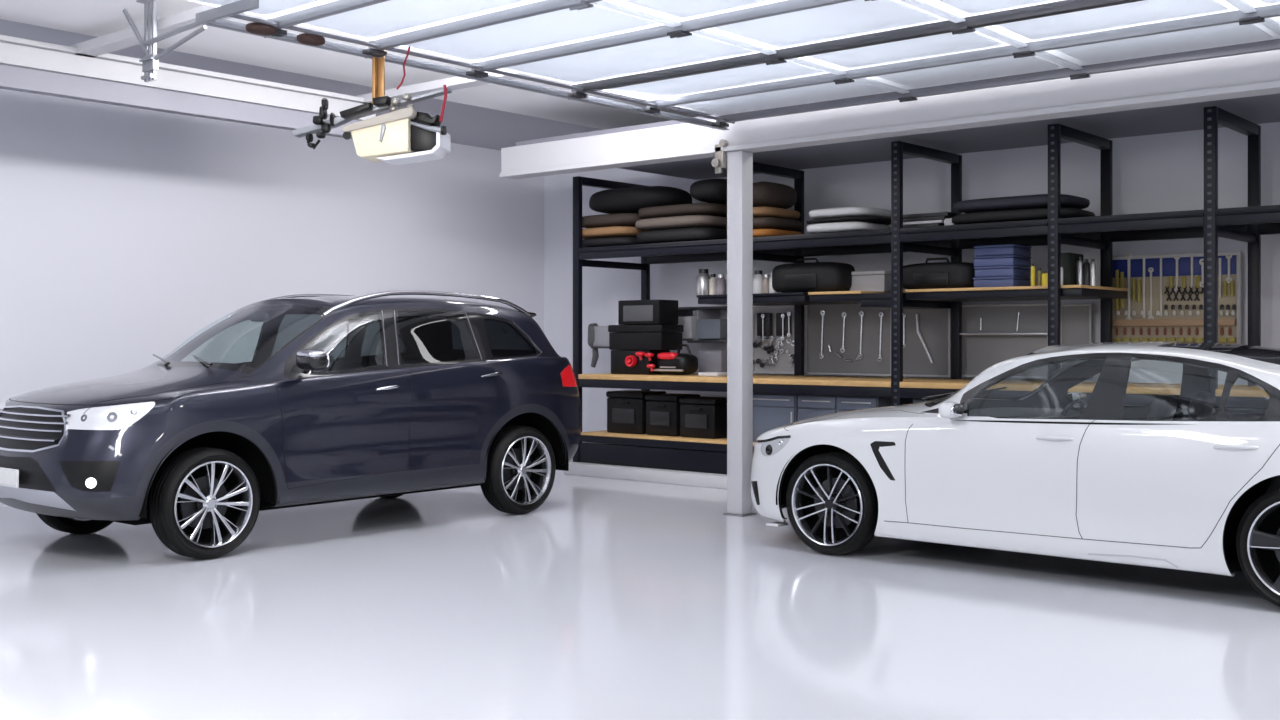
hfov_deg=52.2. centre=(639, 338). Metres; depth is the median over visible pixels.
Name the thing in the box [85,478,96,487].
fog lamp
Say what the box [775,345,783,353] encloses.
tool
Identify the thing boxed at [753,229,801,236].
pad
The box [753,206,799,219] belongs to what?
pad
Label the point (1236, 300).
board
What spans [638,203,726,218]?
pad
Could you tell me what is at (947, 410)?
mirror
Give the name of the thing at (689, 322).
carton
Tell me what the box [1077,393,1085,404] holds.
mirror glass
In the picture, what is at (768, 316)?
holder
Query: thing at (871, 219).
folded cloth
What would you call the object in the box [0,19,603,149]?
ceiling
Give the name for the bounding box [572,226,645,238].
pad
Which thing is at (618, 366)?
crate
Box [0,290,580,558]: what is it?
suv
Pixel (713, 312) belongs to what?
wall rack
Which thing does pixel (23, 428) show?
grille
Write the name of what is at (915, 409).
hood
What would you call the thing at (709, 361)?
carton
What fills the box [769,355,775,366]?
tool
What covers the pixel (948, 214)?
case
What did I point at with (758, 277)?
jar
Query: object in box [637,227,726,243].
pad
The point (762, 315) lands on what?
wrench
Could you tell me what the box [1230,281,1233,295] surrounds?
tool
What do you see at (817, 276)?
tool bag
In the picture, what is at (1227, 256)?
tool
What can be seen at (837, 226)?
folded cloth
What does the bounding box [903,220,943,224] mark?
case
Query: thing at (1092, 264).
spray can
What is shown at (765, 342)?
tool
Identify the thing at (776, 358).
tool
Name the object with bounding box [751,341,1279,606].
sedan
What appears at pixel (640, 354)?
drill
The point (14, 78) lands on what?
trim
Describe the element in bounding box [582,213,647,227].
pad
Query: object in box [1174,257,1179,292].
tool
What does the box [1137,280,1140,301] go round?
tool
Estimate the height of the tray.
0.039 m
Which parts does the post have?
plate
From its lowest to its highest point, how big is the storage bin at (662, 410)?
0.409 m
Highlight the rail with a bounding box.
[1113,318,1235,325]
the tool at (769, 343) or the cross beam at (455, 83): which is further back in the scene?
the tool at (769, 343)
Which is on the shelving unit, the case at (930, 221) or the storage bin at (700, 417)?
the storage bin at (700, 417)
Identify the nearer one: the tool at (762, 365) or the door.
the door
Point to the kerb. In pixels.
(688, 478)
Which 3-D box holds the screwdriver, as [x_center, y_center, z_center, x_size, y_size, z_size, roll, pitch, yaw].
[3.414,-0.158,11.806,0.037,0.173,0.018,0,0,40]
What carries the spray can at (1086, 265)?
on the shelving unit
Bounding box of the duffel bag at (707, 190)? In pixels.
[690,179,726,204]
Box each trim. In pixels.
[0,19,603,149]
[0,64,359,138]
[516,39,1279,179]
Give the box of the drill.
[635,352,644,359]
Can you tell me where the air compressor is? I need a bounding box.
[653,344,697,374]
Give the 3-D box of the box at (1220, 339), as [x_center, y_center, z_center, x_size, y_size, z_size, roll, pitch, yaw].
[4.756,0.008,10.661,0.052,0.040,0.035,0,0,40]
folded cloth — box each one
[806,216,890,224]
[807,222,890,233]
[809,207,890,218]
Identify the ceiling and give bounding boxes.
[0,0,711,129]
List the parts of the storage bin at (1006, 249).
lid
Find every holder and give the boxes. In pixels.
[757,313,771,335]
[776,313,790,335]
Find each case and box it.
[608,325,683,349]
[618,300,677,324]
[903,212,958,218]
[903,216,952,221]
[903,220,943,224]
[903,223,943,227]
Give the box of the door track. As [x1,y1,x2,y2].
[143,0,734,130]
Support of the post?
on the floor
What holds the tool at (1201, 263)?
hanging from the board at (1236, 300)
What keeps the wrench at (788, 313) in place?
hanging from the holder at (778, 315)
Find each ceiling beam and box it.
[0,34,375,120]
[500,50,1279,178]
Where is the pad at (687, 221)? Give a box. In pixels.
[635,215,726,230]
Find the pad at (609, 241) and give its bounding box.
[582,237,639,247]
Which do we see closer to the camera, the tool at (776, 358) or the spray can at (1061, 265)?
the spray can at (1061, 265)
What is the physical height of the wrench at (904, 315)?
0.322 m
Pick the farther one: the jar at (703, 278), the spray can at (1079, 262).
the jar at (703, 278)
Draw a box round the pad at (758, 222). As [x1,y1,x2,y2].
[753,217,802,230]
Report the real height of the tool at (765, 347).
0.054 m
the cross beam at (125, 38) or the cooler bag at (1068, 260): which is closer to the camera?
the cross beam at (125, 38)
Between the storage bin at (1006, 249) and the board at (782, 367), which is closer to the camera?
the storage bin at (1006, 249)
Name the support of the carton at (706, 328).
on the wall rack
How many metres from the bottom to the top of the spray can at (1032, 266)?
0.190 m
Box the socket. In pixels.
[855,353,863,360]
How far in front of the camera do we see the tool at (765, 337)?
13.52 m
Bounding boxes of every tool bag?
[772,258,854,292]
[903,257,976,288]
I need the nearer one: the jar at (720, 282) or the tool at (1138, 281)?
the tool at (1138, 281)
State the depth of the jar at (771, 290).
12.40 m
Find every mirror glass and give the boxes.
[324,353,329,368]
[951,403,962,417]
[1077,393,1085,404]
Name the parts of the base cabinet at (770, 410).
handle, drawer, door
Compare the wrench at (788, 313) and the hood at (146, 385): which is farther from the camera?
the wrench at (788, 313)
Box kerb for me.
[564,462,726,488]
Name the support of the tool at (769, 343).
attached to the board at (782, 367)
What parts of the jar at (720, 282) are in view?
lid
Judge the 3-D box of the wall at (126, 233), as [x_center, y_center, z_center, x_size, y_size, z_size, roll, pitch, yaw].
[-5.987,-0.460,10.257,0.200,3.720,15.100,0,0,40]
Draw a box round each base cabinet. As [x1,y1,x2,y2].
[753,393,798,441]
[798,394,912,420]
[913,398,935,402]
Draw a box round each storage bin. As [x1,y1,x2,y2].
[606,390,665,433]
[645,393,699,436]
[679,396,726,438]
[973,255,1030,266]
[973,276,1030,287]
[974,244,1031,256]
[974,266,1030,277]
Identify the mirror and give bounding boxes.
[250,312,268,321]
[296,355,326,369]
[938,402,956,418]
[1068,392,1080,405]
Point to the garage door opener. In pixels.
(402, 136)
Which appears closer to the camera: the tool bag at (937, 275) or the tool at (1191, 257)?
the tool at (1191, 257)
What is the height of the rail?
0.058 m
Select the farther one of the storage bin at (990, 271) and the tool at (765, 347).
the tool at (765, 347)
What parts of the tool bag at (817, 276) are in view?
handle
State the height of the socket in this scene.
0.085 m
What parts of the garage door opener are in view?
rail, arm, knob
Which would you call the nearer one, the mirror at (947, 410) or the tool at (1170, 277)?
the mirror at (947, 410)
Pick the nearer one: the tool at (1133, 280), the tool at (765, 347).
the tool at (1133, 280)
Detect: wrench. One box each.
[761,314,764,341]
[781,314,784,339]
[787,312,790,336]
[819,310,825,358]
[840,312,846,352]
[858,311,864,359]
[877,312,883,361]
[903,314,905,346]
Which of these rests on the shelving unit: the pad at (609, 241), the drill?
the pad at (609, 241)
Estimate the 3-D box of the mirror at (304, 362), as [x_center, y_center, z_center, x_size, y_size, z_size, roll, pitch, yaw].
[-2.194,0.145,8.731,0.229,0.130,0.150,0,0,40]
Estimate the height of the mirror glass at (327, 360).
0.109 m
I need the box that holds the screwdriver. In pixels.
[1016,312,1019,330]
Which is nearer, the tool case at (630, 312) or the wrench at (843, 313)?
the wrench at (843, 313)
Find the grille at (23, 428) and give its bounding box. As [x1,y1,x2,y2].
[0,405,69,452]
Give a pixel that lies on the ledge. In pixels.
(960, 333)
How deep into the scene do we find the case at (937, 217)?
11.16 m
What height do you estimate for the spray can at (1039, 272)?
0.150 m
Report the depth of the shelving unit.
11.18 m
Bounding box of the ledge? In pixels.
[960,333,1047,334]
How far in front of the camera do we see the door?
7.44 m
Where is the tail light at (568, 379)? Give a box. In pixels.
[561,365,577,386]
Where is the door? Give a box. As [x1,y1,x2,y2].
[136,0,1279,128]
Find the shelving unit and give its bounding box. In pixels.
[573,106,1279,473]
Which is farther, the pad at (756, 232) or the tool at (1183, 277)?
the pad at (756, 232)
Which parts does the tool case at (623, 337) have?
lid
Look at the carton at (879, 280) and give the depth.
11.86 m
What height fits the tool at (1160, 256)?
0.504 m
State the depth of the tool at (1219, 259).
10.67 m
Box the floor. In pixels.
[0,458,1279,719]
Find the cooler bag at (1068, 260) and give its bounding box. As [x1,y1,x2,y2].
[1061,253,1083,284]
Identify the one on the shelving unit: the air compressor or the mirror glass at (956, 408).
the air compressor
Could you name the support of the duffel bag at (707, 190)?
on the pad at (711, 209)
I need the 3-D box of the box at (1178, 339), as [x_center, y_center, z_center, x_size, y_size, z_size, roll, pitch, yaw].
[4.502,0.008,10.876,0.052,0.040,0.035,0,0,40]
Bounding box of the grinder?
[644,353,653,360]
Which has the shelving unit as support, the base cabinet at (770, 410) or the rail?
the base cabinet at (770, 410)
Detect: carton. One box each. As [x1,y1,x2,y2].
[678,316,695,338]
[697,319,726,338]
[699,350,726,371]
[850,270,890,291]
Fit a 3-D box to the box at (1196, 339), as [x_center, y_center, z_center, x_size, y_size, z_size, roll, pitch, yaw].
[4.612,0.008,10.782,0.052,0.040,0.035,0,0,40]
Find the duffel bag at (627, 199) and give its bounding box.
[589,186,691,213]
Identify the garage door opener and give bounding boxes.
[291,47,451,164]
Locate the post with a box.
[711,139,756,516]
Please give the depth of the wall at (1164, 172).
12.37 m
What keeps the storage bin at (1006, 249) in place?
on the storage bin at (999, 260)
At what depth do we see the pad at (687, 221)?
12.85 m
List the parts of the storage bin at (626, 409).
panel, lid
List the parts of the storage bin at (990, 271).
lid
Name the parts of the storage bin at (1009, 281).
lid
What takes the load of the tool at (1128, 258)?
hanging from the board at (1236, 300)
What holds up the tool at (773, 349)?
hanging from the board at (782, 367)
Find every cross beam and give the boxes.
[70,5,245,56]
[357,69,531,102]
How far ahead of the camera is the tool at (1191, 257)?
10.81 m
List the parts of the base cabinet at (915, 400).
drawer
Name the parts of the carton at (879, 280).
lid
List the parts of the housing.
handle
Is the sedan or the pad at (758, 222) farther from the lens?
the pad at (758, 222)
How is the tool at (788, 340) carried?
attached to the board at (782, 367)
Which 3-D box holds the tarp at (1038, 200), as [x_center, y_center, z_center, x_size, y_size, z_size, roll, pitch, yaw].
[3.151,-1.105,10.811,1.020,0.110,0.724,0,0,40]
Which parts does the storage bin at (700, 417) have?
panel, lid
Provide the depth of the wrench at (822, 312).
13.13 m
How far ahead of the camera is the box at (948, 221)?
11.04 m
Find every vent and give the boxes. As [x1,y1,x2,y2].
[751,481,759,504]
[870,441,895,480]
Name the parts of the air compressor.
tank, handle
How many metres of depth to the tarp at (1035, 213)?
10.49 m
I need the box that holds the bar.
[915,314,933,363]
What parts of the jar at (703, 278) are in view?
lid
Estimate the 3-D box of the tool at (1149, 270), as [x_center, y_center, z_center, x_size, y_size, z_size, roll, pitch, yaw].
[4.316,-0.380,11.039,0.044,0.449,0.020,0,0,40]
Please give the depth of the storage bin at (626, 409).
13.37 m
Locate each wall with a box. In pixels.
[0,89,543,506]
[544,122,1279,431]
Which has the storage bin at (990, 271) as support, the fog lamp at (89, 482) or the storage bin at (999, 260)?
the storage bin at (999, 260)
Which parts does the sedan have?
windshield frame, door, door handle, window trim, seat, window trim, door, seat, door handle, door, seat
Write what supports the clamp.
attached to the crate
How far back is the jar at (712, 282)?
12.93 m
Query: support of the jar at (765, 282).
on the shelving unit
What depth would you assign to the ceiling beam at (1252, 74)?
9.26 m
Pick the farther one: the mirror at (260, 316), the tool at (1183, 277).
the tool at (1183, 277)
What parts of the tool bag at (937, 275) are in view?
handle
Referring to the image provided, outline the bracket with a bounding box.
[122,0,206,81]
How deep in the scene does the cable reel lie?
13.37 m
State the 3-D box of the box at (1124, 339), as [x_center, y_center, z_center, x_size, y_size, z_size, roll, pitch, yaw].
[4.161,0.009,11.165,0.052,0.040,0.035,0,0,40]
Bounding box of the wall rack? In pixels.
[678,306,726,342]
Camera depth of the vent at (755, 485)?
8.90 m
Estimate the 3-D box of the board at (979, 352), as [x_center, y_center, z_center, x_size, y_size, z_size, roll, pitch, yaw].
[3.291,0.018,11.922,0.930,0.674,0.038,0,0,40]
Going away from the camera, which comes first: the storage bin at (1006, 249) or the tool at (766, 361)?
the storage bin at (1006, 249)
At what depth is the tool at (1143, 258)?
11.06 m
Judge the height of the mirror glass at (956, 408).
0.084 m
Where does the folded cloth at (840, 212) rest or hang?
on the folded cloth at (871, 219)
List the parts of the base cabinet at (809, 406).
handle, drawer, door, handle, drawer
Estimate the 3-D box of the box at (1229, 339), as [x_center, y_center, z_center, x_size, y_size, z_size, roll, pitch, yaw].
[4.809,0.008,10.616,0.052,0.040,0.035,0,0,40]
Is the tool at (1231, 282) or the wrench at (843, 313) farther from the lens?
the wrench at (843, 313)
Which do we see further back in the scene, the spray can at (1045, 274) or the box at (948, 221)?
the box at (948, 221)
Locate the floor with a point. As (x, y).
(608, 599)
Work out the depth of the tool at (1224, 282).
10.64 m
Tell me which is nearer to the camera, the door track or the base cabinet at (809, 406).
the door track
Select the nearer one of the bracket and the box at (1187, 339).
the bracket
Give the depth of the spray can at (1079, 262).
10.59 m
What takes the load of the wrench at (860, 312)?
hanging from the board at (831, 364)
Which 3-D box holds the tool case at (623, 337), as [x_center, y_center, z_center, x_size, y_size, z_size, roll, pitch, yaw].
[0.057,-0.016,13.522,0.730,0.258,0.360,0,0,40]
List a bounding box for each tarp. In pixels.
[952,207,1094,224]
[953,194,1089,212]
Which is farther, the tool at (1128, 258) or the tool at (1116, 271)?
the tool at (1116, 271)
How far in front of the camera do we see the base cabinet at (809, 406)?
11.73 m
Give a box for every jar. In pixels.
[697,269,709,294]
[709,274,715,294]
[716,274,725,294]
[753,270,762,293]
[762,274,769,292]
[769,272,778,292]
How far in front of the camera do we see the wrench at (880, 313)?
12.70 m
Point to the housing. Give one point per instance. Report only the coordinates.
(598, 336)
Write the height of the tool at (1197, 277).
0.099 m
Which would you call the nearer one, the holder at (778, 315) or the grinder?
the grinder
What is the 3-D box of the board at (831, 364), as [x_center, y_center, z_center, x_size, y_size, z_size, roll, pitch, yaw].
[2.067,-0.003,12.960,0.996,0.727,0.038,0,0,40]
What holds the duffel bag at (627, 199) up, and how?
on the pad at (619, 219)
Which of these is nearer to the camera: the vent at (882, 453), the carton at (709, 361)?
the vent at (882, 453)
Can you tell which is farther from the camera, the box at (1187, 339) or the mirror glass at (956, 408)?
the box at (1187, 339)
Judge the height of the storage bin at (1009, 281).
0.086 m
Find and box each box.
[944,218,956,224]
[1123,338,1130,341]
[1177,338,1184,341]
[1186,338,1193,341]
[1195,338,1202,341]
[1219,338,1226,341]
[1228,338,1235,341]
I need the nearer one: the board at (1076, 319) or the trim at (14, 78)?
the trim at (14, 78)
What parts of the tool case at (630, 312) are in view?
panel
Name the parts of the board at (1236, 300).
blue backing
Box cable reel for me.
[625,355,636,366]
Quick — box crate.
[611,350,669,374]
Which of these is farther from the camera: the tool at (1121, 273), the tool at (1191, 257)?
the tool at (1121, 273)
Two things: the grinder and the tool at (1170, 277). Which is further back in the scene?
the grinder
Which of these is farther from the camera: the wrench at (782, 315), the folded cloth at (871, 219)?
the wrench at (782, 315)
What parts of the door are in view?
rail, panel, rail, panel, rail, panel, rail, panel, rail, panel, rail, panel, rail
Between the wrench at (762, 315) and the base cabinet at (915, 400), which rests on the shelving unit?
the base cabinet at (915, 400)
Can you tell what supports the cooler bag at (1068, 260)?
on the shelving unit
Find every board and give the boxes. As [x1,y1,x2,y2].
[753,306,793,373]
[805,304,890,375]
[903,309,950,376]
[962,303,1047,378]
[1061,304,1092,377]
[1113,251,1241,344]
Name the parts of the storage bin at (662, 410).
panel, lid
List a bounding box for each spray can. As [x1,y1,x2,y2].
[1031,263,1034,285]
[1037,268,1041,285]
[1042,271,1047,285]
[1061,265,1062,284]
[1077,257,1082,284]
[1083,259,1089,284]
[1090,259,1095,285]
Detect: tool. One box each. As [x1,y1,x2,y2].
[753,342,761,347]
[756,359,764,367]
[760,339,768,347]
[760,359,769,364]
[764,336,773,341]
[764,346,772,350]
[767,335,773,345]
[767,348,775,353]
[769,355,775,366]
[774,350,778,360]
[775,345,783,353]
[786,338,793,345]
[1115,270,1118,309]
[1120,272,1123,307]
[1125,253,1132,318]
[1132,279,1135,299]
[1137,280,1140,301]
[1143,258,1144,317]
[1148,267,1153,318]
[1160,256,1161,315]
[1169,276,1172,287]
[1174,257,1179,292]
[1182,276,1185,287]
[1191,257,1192,287]
[1196,276,1199,287]
[1199,259,1203,286]
[1218,258,1221,297]
[1223,281,1226,295]
[1226,255,1231,282]
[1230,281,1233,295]
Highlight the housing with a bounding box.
[588,323,612,367]
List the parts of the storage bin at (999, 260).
lid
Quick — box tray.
[698,372,726,376]
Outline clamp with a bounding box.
[646,364,654,370]
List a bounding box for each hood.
[10,366,269,404]
[766,398,1018,431]
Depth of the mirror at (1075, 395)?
9.20 m
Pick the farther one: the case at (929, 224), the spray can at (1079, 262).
the case at (929, 224)
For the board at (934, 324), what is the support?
attached to the wall at (1164, 172)
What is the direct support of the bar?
hanging from the board at (934, 324)
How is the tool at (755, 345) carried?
hanging from the board at (782, 367)

